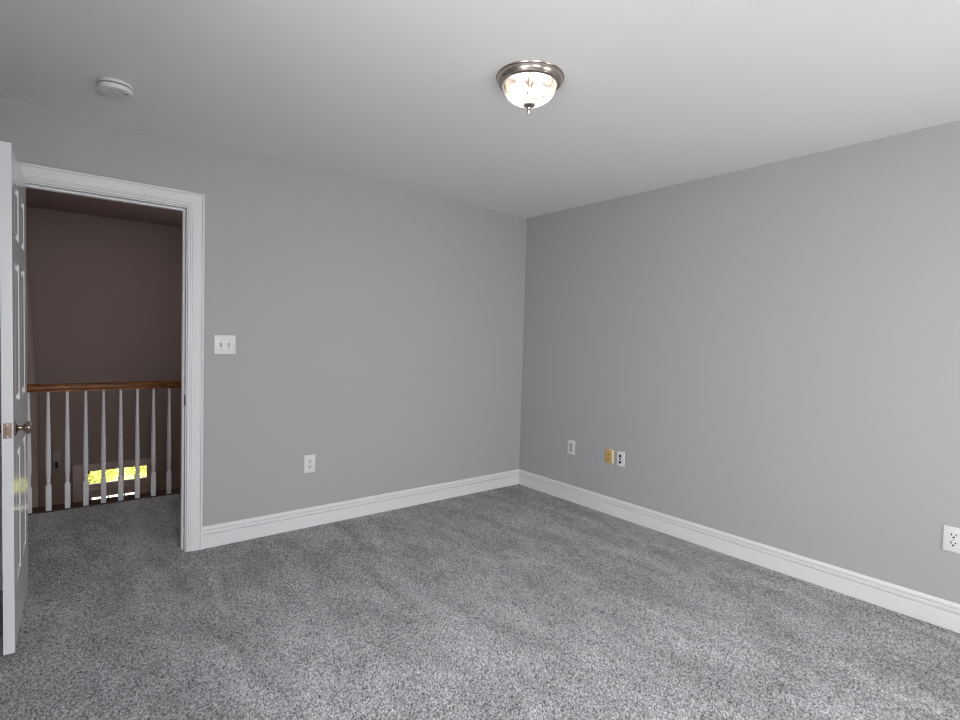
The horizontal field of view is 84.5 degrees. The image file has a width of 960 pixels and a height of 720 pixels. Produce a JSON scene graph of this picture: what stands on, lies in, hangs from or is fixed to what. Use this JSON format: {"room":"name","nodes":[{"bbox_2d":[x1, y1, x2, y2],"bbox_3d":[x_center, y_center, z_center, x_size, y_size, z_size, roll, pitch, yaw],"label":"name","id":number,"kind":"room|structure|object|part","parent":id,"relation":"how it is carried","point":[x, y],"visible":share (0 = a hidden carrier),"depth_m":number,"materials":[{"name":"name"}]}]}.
{"room":"empty bedroom","nodes":[
{"label":"empty bedroom","id":0,"kind":"room"},
{"bbox_2d":[26,242,38,507],"bbox_3d":[-4.429,1.085,4.967,0.330,6.040,5.885,0,3,-39],"label":"wall","id":1,"kind":"structure","parent":0,"point":[32,377],"depth_m":6.07,"materials":[{"name":"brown paint"}]},
{"bbox_2d":[26,206,181,506],"bbox_3d":[-5.293,0.931,8.131,2.970,6.040,0.172,0,3,-39],"label":"wall","id":2,"kind":"structure","parent":0,"point":[106,293],"depth_m":7.75,"materials":[{"name":"brown paint"}]},
{"bbox_2d":[52,451,60,467],"bbox_3d":[-5.991,1.408,7.474,0.090,0.240,0.062,0,3,-39],"label":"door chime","id":3,"kind":"object","parent":2,"relation":"attached to","point":[56,455],"visible":1,"depth_m":7.46,"materials":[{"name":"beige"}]},
{"bbox_2d":[73,457,156,501],"bbox_3d":[-5.507,2.737,7.998,1.040,2.430,0.050,0,3,-39],"label":"trim","id":4,"kind":"structure","parent":2,"relation":"attached to","point":[76,469],"depth_m":7.81,"materials":[{"name":"beige"}]},
{"bbox_2d":[80,464,149,490],"bbox_3d":[-5.490,1.735,7.973,0.870,0.325,0.050,0,3,-39],"label":"window","id":5,"kind":"structure","parent":2,"relation":"in","point":[147,478],"depth_m":7.96,"materials":[{"name":"beige"}]},
{"bbox_2d":[80,485,149,500],"bbox_3d":[-5.503,2.948,7.994,0.870,2.010,0.113,0,3,-39],"label":"door","id":6,"kind":"structure","parent":2,"relation":"in","point":[143,489],"depth_m":7.96,"materials":[{"name":"beige"}]},
{"bbox_2d":[26,188,181,227],"bbox_3d":[-3.769,-2.032,6.258,2.940,0.120,4.700,0,3,-39],"label":"ceiling","id":7,"kind":"structure","parent":0,"point":[35,198],"depth_m":7.12,"materials":[{"name":"brown paint"}]},
{"bbox_2d":[0,97,526,526],"bbox_3d":[-1.048,-0.069,3.766,3.860,2.440,0.115,0,3,-39],"label":"wall","id":8,"kind":"structure","parent":0,"point":[378,329],"depth_m":3.69,"materials":[{"name":"grey paint"}]},
{"bbox_2d":[0,141,31,655],"bbox_3d":[-2.081,0.151,2.367,0.144,2.025,0.744,0,3,-37],"label":"door","id":9,"kind":"structure","parent":8,"relation":"in","point":[15,427],"depth_m":2.12,"materials":[{"name":"white paint"}]},
{"bbox_3d":[-1.864,0.280,2.084,0.025,0.060,0.003,0,3,-37],"label":"latch plate","id":10,"kind":"part","parent":9,"relation":"part of","materials":[{"name":"silver metal"}]},
{"bbox_3d":[-1.866,0.277,2.160,0.054,0.064,0.064,0,3,-37],"label":"knob","id":11,"kind":"part","parent":9,"relation":"part of","materials":[{"name":"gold metal"}]},
{"bbox_2d":[0,161,204,590],"bbox_3d":[-2.074,0.121,2.946,0.785,2.069,0.116,0,3,-39],"label":"door frame","id":12,"kind":"structure","parent":8,"relation":"attached to","point":[32,185],"depth_m":3.14,"materials":[{"name":"white paint"}]},
{"bbox_2d":[214,335,235,353],"bbox_3d":[-1.569,-0.094,3.254,0.123,0.116,0.022,0,3,-39],"label":"light switch","id":13,"kind":"object","parent":8,"relation":"attached to","point":[223,344],"visible":1,"depth_m":3.26,"materials":[{"name":"white plastic"}]},
{"bbox_2d":[304,454,314,472],"bbox_3d":[-1.172,0.714,3.637,0.078,0.122,0.008,0,3,-39],"label":"electrical outlet","id":14,"kind":"object","parent":8,"relation":"attached to","point":[309,460],"visible":1,"depth_m":3.63,"materials":[{"name":"white plastic"}]},
{"bbox_2d":[202,469,518,548],"bbox_3d":[-0.668,1.085,4.065,2.659,0.134,0.015,0,3,-39],"label":"baseboard","id":15,"kind":"structure","parent":8,"relation":"attached to","point":[215,535],"depth_m":3.81,"materials":[{"name":"white paint"}]},
{"bbox_2d":[0,484,959,719],"bbox_3d":[-0.012,1.236,2.492,3.620,0.007,5.905,0,3,-39],"label":"floor","id":16,"kind":"structure","parent":0,"point":[513,602],"depth_m":2.44,"materials":[{"name":"grey carpet"}]},
{"bbox_2d":[0,0,959,217],"bbox_3d":[0.435,-1.232,1.929,3.620,0.120,4.715,0,3,-39],"label":"ceiling","id":17,"kind":"structure","parent":0,"point":[406,95],"depth_m":2.26,"materials":[{"name":"white paint"}]},
{"bbox_2d":[97,77,132,98],"bbox_3d":[-1.657,-1.230,2.400,0.135,0.043,0.135,0,3,-39],"label":"smoke detector","id":18,"kind":"object","parent":17,"relation":"attached to","point":[112,87],"visible":1,"depth_m":2.37,"materials":[{"name":"white plastic"}]},
{"bbox_2d":[496,60,563,114],"bbox_3d":[0.208,-1.112,2.230,0.286,0.157,0.286,1,2,-17],"label":"ceiling light","id":19,"kind":"object","parent":17,"relation":"attached to","point":[525,79],"visible":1,"depth_m":2.20,"materials":[{"name":"white glass"}]},
{"bbox_2d":[505,83,510,91],"bbox_3d":[0.117,-1.143,2.216,0.018,0.030,0.030,1,2,-8],"label":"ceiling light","id":20,"kind":"object","parent":19,"relation":"attached to","point":[508,85],"depth_m":2.21,"materials":[{"name":"glass"}]},
{"bbox_3d":[0.162,-1.142,2.225,0.074,0.053,0.053,2,2,6],"label":"bulb","id":21,"kind":"part","parent":19,"relation":"part of","materials":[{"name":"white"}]},
{"bbox_3d":[0.257,-1.139,2.232,0.074,0.053,0.053,2,2,6],"label":"bulb","id":22,"kind":"part","parent":19,"relation":"part of","materials":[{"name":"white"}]},
{"bbox_2d":[519,120,959,603],"bbox_3d":[1.934,0.047,3.055,0.120,2.440,4.750,0,3,-39],"label":"wall","id":23,"kind":"structure","parent":0,"point":[770,352],"depth_m":3.18,"materials":[{"name":"grey paint"}]},
{"bbox_2d":[567,440,574,454],"bbox_3d":[0.761,0.728,4.406,0.008,0.116,0.080,0,3,-39],"label":"outlet","id":24,"kind":"object","parent":23,"relation":"attached to","point":[571,444],"visible":1,"depth_m":4.40,"materials":[{"name":"white plastic"}]},
{"bbox_2d":[605,448,613,463],"bbox_3d":[1.005,0.747,4.101,0.010,0.108,0.072,0,3,-39],"label":"phone jack","id":25,"kind":"object","parent":23,"relation":"attached to","point":[609,457],"visible":1,"depth_m":4.09,"materials":[{"name":"beige plastic"}]},
{"bbox_2d":[617,451,624,466],"bbox_3d":[1.070,0.753,4.020,0.012,0.112,0.070,0,3,-39],"label":"cable jack","id":26,"kind":"object","parent":23,"relation":"attached to","point":[620,455],"visible":1,"depth_m":4.01,"materials":[{"name":"white plastic"}]},
{"bbox_2d":[519,469,959,632],"bbox_3d":[1.801,1.195,3.118,0.015,0.134,4.600,0,3,-39],"label":"baseboard","id":27,"kind":"structure","parent":23,"relation":"attached to","point":[930,609],"depth_m":3.16,"materials":[{"name":"white paint"}]},
{"bbox_2d":[942,525,959,553],"bbox_3d":[2.275,0.863,2.537,0.008,0.122,0.078,0,3,-39],"label":"electrical outlet","id":28,"kind":"object","parent":23,"relation":"attached to","point":[951,535],"visible":1,"depth_m":2.54,"materials":[{"name":"white plastic"}]},
{"bbox_2d":[949,540,957,546],"bbox_3d":[2.273,0.883,2.536,0.004,0.028,0.034,0,3,-39],"label":"receptacle","id":29,"kind":"object","parent":28,"relation":"attached to","point":[952,543],"depth_m":2.53,"materials":[{"name":"white plastic"}]},
{"bbox_2d":[949,532,958,538],"bbox_3d":[2.274,0.844,2.535,0.004,0.028,0.034,0,3,-39],"label":"receptacle","id":30,"kind":"object","parent":28,"relation":"attached to","point":[952,535],"depth_m":2.53,"materials":[{"name":"white plastic"}]},
{"bbox_3d":[-2.310,2.648,4.622,2.520,3.070,0.122,0,3,-39],"label":"wall","id":31,"kind":"structure","parent":0,"visible":0},
{"bbox_2d":[27,380,180,514],"bbox_3d":[-2.254,0.639,4.543,2.520,0.952,0.157,0,3,-39],"label":"stair railing","id":32,"kind":"object","parent":31,"relation":"on","point":[55,387],"visible":0.38,"depth_m":3.98,"materials":[{"name":"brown wood"}]},
{"bbox_3d":[-2.211,0.194,4.488,2.520,0.056,0.064,0,3,-39],"label":"handrail","id":33,"kind":"part","parent":32,"relation":"part of","materials":[{"name":"brown wood"}]},
{"label":"outside","id":34,"kind":"structure","parent":0,"visible":0},
{"bbox_2d":[90,466,145,483],"bbox_3d":[-12.655,3.570,17.815,20.000,0.150,23.850,0,3,-39],"label":"ground","id":35,"kind":"structure","parent":34,"point":[128,476],"depth_m":16.46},
{"bbox_2d":[92,492,133,499],"bbox_3d":[-7.617,3.865,11.993,4.500,0.030,8.450,0,3,-39],"label":"path","id":36,"kind":"structure","parent":35,"relation":"on","point":[94,498],"depth_m":14.28,"materials":[{"name":"beige"}]},
{"bbox_2d":[87,469,118,483],"bbox_3d":[-8.492,2.750,11.487,1.328,2.246,1.068,0,3,-39],"label":"shrub","id":37,"kind":"object","parent":36,"relation":"on","point":[91,478],"visible":0.14,"depth_m":11.51,"materials":[{"name":"yellow plant"}]},
{"bbox_2d":[125,465,145,477],"bbox_3d":[-7.825,2.721,12.560,1.255,2.256,1.075,0,3,-39],"label":"shrub","id":38,"kind":"object","parent":36,"relation":"on","point":[142,468],"visible":0.06,"depth_m":12.23,"materials":[{"name":"yellow plant"}]}
]}

